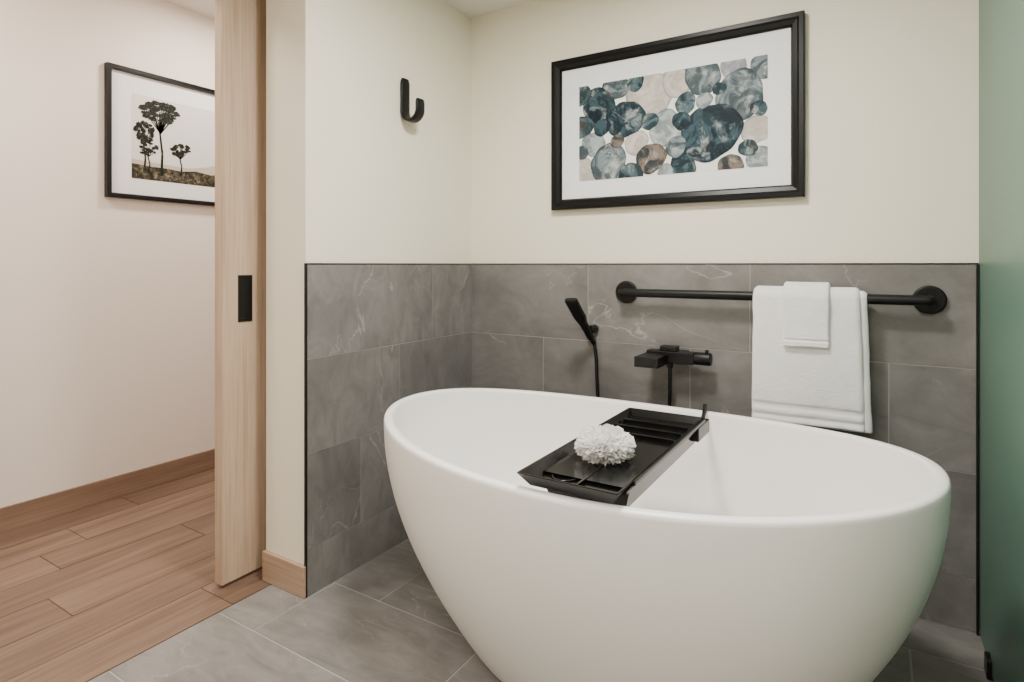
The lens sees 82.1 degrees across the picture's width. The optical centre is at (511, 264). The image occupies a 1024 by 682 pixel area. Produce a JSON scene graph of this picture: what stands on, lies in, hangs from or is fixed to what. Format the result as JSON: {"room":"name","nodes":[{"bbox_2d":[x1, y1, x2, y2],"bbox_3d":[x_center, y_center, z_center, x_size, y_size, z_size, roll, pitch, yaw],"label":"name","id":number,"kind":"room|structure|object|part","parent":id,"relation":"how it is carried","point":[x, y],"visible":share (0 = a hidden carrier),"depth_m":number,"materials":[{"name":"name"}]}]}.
{"room":"bathroom","nodes":[
{"label":"bathroom","id":0,"kind":"room"},
{"bbox_2d":[0,0,214,507],"bbox_3d":[-2.011,-0.135,2.486,0.100,2.510,5.300,0,0,32],"label":"wall","id":1,"kind":"structure","parent":0,"point":[107,304],"depth_m":2.60,"materials":[{"name":"white paint"}]},
{"bbox_2d":[0,448,214,533],"bbox_3d":[-1.989,1.020,2.414,0.012,0.100,5.200,0,0,32],"label":"baseboard","id":2,"kind":"structure","parent":1,"relation":"attached to","point":[18,515],"depth_m":2.64,"materials":[{"name":"brown wood"}]},
{"bbox_2d":[104,62,214,205],"bbox_3d":[-1.589,-0.609,3.042,0.030,0.606,0.920,0,0,32],"label":"framed picture","id":3,"kind":"object","parent":1,"relation":"attached to","point":[159,131],"visible":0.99,"depth_m":2.84,"materials":[{"name":"white paper"}]},
{"bbox_2d":[132,93,214,186],"bbox_3d":[-1.592,-0.604,3.044,0.002,0.397,0.700,0,0,32],"label":"print","id":4,"kind":"object","parent":3,"relation":"attached to","point":[173,140],"depth_m":2.90},
{"bbox_2d":[0,468,271,681],"bbox_3d":[-1.465,1.085,2.088,1.248,0.030,5.200,0,0,32],"label":"floor","id":5,"kind":"structure","parent":0,"point":[85,592],"depth_m":1.98,"materials":[{"name":"brown wood"}]},
{"bbox_2d":[162,0,214,19],"bbox_3d":[-1.455,-1.365,2.082,1.470,0.150,5.400,0,0,32],"label":"ceiling","id":6,"kind":"structure","parent":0,"point":[206,8],"depth_m":2.93,"materials":[{"name":"white paint"}]},
{"bbox_2d":[266,0,471,596],"bbox_3d":[-0.477,-0.135,2.380,0.210,2.510,1.025,0,0,32],"label":"wall","id":7,"kind":"structure","parent":0,"point":[349,179],"depth_m":2.07,"materials":[{"name":"beige paint"}]},
{"bbox_2d":[262,550,305,598],"bbox_3d":[-0.752,1.020,1.941,0.211,0.099,0.014,0,0,32],"label":"baseboard","id":8,"kind":"structure","parent":7,"relation":"attached to","point":[286,574],"depth_m":1.93,"materials":[{"name":"brown wood"}]},
{"bbox_2d":[304,263,469,597],"bbox_3d":[-0.425,0.533,2.273,0.010,1.074,0.908,0,0,32],"label":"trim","id":9,"kind":"structure","parent":7,"relation":"attached to","point":[305,264],"depth_m":1.89,"materials":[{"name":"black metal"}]},
{"bbox_2d":[400,78,424,122],"bbox_3d":[-0.383,-0.634,2.263,0.090,0.173,0.048,0,0,32],"label":"robe hook","id":10,"kind":"object","parent":7,"relation":"attached to","point":[418,115],"visible":1,"depth_m":2.26,"materials":[{"name":"black metal"}]},
{"bbox_2d":[443,0,535,17],"bbox_3d":[0.169,-1.194,0.238,3.165,0.150,3.982,0,0,32],"label":"ceiling","id":11,"kind":"structure","parent":0,"point":[471,8],"depth_m":2.54,"materials":[{"name":"white paint"}]},
{"bbox_2d":[88,538,993,681],"bbox_3d":[0.055,1.085,0.297,3.220,0.030,3.762,0,0,32],"label":"floor tile","id":12,"kind":"structure","parent":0,"point":[384,620],"depth_m":1.66,"materials":[{"name":"grey tile"}]},
{"bbox_2d":[384,388,950,681],"bbox_3d":[0.278,0.749,1.564,1.439,0.643,0.898,0,0,32],"label":"bathtub","id":13,"kind":"object","parent":12,"relation":"on","point":[768,550],"visible":0.93,"depth_m":1.20,"materials":[{"name":"white ceramic"}]},
{"bbox_2d":[516,404,708,506],"bbox_3d":[0.335,0.466,1.527,0.231,0.070,0.866,0,0,32],"label":"tray","id":14,"kind":"object","parent":13,"relation":"on","point":[661,438],"visible":0.81,"depth_m":1.32,"materials":[{"name":"black paint"}]},
{"bbox_2d":[574,424,635,465],"bbox_3d":[0.214,0.413,1.361,0.141,0.078,0.143,0,0,32],"label":"sponge","id":15,"kind":"object","parent":14,"relation":"on","point":[605,444],"visible":1,"depth_m":1.32,"materials":[{"name":"white"}]},
{"bbox_3d":[0.428,0.449,1.504,0.040,0.018,0.807,0,0,29],"label":"arm","id":16,"kind":"part","parent":14,"relation":"part of","materials":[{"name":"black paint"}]},
{"bbox_3d":[0.388,0.436,1.407,0.010,0.010,0.560,0,0,32],"label":"rail","id":17,"kind":"part","parent":14,"relation":"part of","materials":[{"name":"black paint"}]},
{"bbox_2d":[979,0,1023,681],"bbox_3d":[1.040,-0.029,1.188,0.012,2.175,1.216,0,0,32],"label":"glass partition","id":18,"kind":"object","parent":12,"relation":"on","point":[1001,22],"visible":1,"depth_m":1.41,"materials":[{"name":"green glass"}]},
{"bbox_2d":[984,651,992,680],"bbox_3d":[1.250,1.045,1.525,0.035,0.049,0.050,0,0,32],"label":"clamp","id":19,"kind":"object","parent":18,"relation":"attached to","point":[987,658],"depth_m":1.51,"materials":[{"name":"black metal"}]},
{"bbox_2d":[472,0,979,633],"bbox_3d":[1.124,-0.100,1.922,3.120,2.439,0.112,0,0,32],"label":"wall","id":20,"kind":"structure","parent":0,"point":[892,86],"depth_m":1.95,"materials":[{"name":"beige paint"}]},
{"bbox_2d":[551,10,804,210],"bbox_3d":[0.566,-0.529,2.184,0.938,0.610,0.031,0,0,32],"label":"framed picture","id":21,"kind":"object","parent":20,"relation":"attached to","point":[716,114],"visible":1,"depth_m":2.14,"materials":[{"name":"paper"}]},
{"bbox_2d":[579,55,767,180],"bbox_3d":[0.570,-0.525,2.186,0.705,0.380,0.001,0,0,32],"label":"artwork","id":22,"kind":"object","parent":21,"relation":"attached to","point":[707,117],"depth_m":2.16},
{"bbox_2d":[472,265,975,632],"bbox_3d":[0.588,0.535,2.185,1.806,1.070,0.008,0,0,32],"label":"tiled wall","id":23,"kind":"structure","parent":20,"relation":"attached to","point":[525,335],"depth_m":2.08,"materials":[{"name":"grey tile"}]},
{"bbox_2d":[565,298,671,405],"bbox_3d":[0.400,0.466,2.181,0.367,0.685,0.196,0,0,32],"label":"shower","id":24,"kind":"object","parent":23,"relation":"attached to","point":[573,304],"visible":0.47,"depth_m":2.24,"materials":[{"name":"black metal"}]},
{"bbox_2d":[634,345,712,368],"bbox_3d":[0.575,0.332,2.070,0.230,0.080,0.200,0,0,32],"label":"faucet","id":25,"kind":"object","parent":23,"relation":"attached to","point":[668,355],"visible":1,"depth_m":2.06,"materials":[{"name":"black metal"}]},
{"bbox_3d":[0.495,0.338,2.079,0.085,0.036,0.130,0,0,32],"label":"spout","id":26,"kind":"part","parent":25,"relation":"part of","materials":[{"name":"black metal"}]},
{"bbox_3d":[0.667,0.330,2.056,0.057,0.045,0.045,0,0,32],"label":"temp knob","id":27,"kind":"part","parent":25,"relation":"part of","materials":[{"name":"black metal"}]},
{"bbox_2d":[616,281,946,313],"bbox_3d":[0.829,0.106,1.987,1.039,0.086,0.073,0,0,32],"label":"towel bar","id":28,"kind":"object","parent":23,"relation":"attached to","point":[926,299],"visible":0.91,"depth_m":1.98,"materials":[{"name":"black metal"}]},
{"bbox_2d":[752,286,872,433],"bbox_3d":[0.954,0.291,1.883,0.342,0.442,0.086,0,0,32],"label":"bath towel","id":29,"kind":"object","parent":28,"relation":"hanging from","point":[830,387],"visible":0.84,"depth_m":1.84,"materials":[{"name":"white fabric"}]},
{"bbox_2d":[782,282,830,347],"bbox_3d":[0.945,0.157,1.885,0.134,0.203,0.113,0,0,32],"label":"washcloth","id":30,"kind":"object","parent":29,"relation":"on","point":[805,305],"visible":0.98,"depth_m":1.84,"materials":[{"name":"white fabric"}]},
{"bbox_2d":[476,263,978,263],"bbox_3d":[0.588,-0.003,2.185,1.806,0.004,0.010,0,0,32],"label":"trim","id":31,"kind":"structure","parent":20,"relation":"attached to","point":[476,263],"depth_m":2.07,"materials":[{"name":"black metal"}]},
{"bbox_2d":[976,265,978,635],"bbox_3d":[1.346,0.535,1.700,0.006,1.070,0.014,0,0,32],"label":"channel","id":32,"kind":"object","parent":20,"relation":"attached to","point":[977,266],"depth_m":1.70,"materials":[{"name":"black metal"}]},
{"bbox_3d":[-1.879,-0.135,0.373,0.455,2.510,1.850,0,0,32],"label":"wall","id":33,"kind":"structure","parent":0,"visible":0},
{"bbox_2d":[215,0,265,585],"bbox_3d":[-0.730,-0.001,2.331,0.043,2.118,0.912,0,0,32],"label":"door leaf","id":34,"kind":"structure","parent":33,"relation":"in","point":[240,25],"depth_m":1.99,"materials":[{"name":"brown wood"}]},
{"bbox_2d":[238,318,251,321],"bbox_3d":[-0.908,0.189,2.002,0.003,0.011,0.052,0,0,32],"label":"door handle","id":35,"kind":"object","parent":34,"relation":"attached to","point":[243,319],"depth_m":2.00,"materials":[{"name":"black metal"}]},
{"bbox_2d":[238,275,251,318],"bbox_3d":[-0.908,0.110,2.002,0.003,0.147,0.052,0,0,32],"label":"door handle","id":36,"kind":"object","parent":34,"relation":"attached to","point":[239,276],"depth_m":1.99,"materials":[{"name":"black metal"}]},
{"bbox_3d":[-0.909,0.115,2.003,0.001,0.136,0.036,0,0,32],"label":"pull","id":37,"kind":"part","parent":34,"relation":"part of","materials":[{"name":"black metal"}]},
{"bbox_3d":[-0.909,0.115,2.003,0.001,0.136,0.036,0,0,32],"label":"plate","id":38,"kind":"part","parent":34,"relation":"part of","materials":[{"name":"black metal"}]}
]}

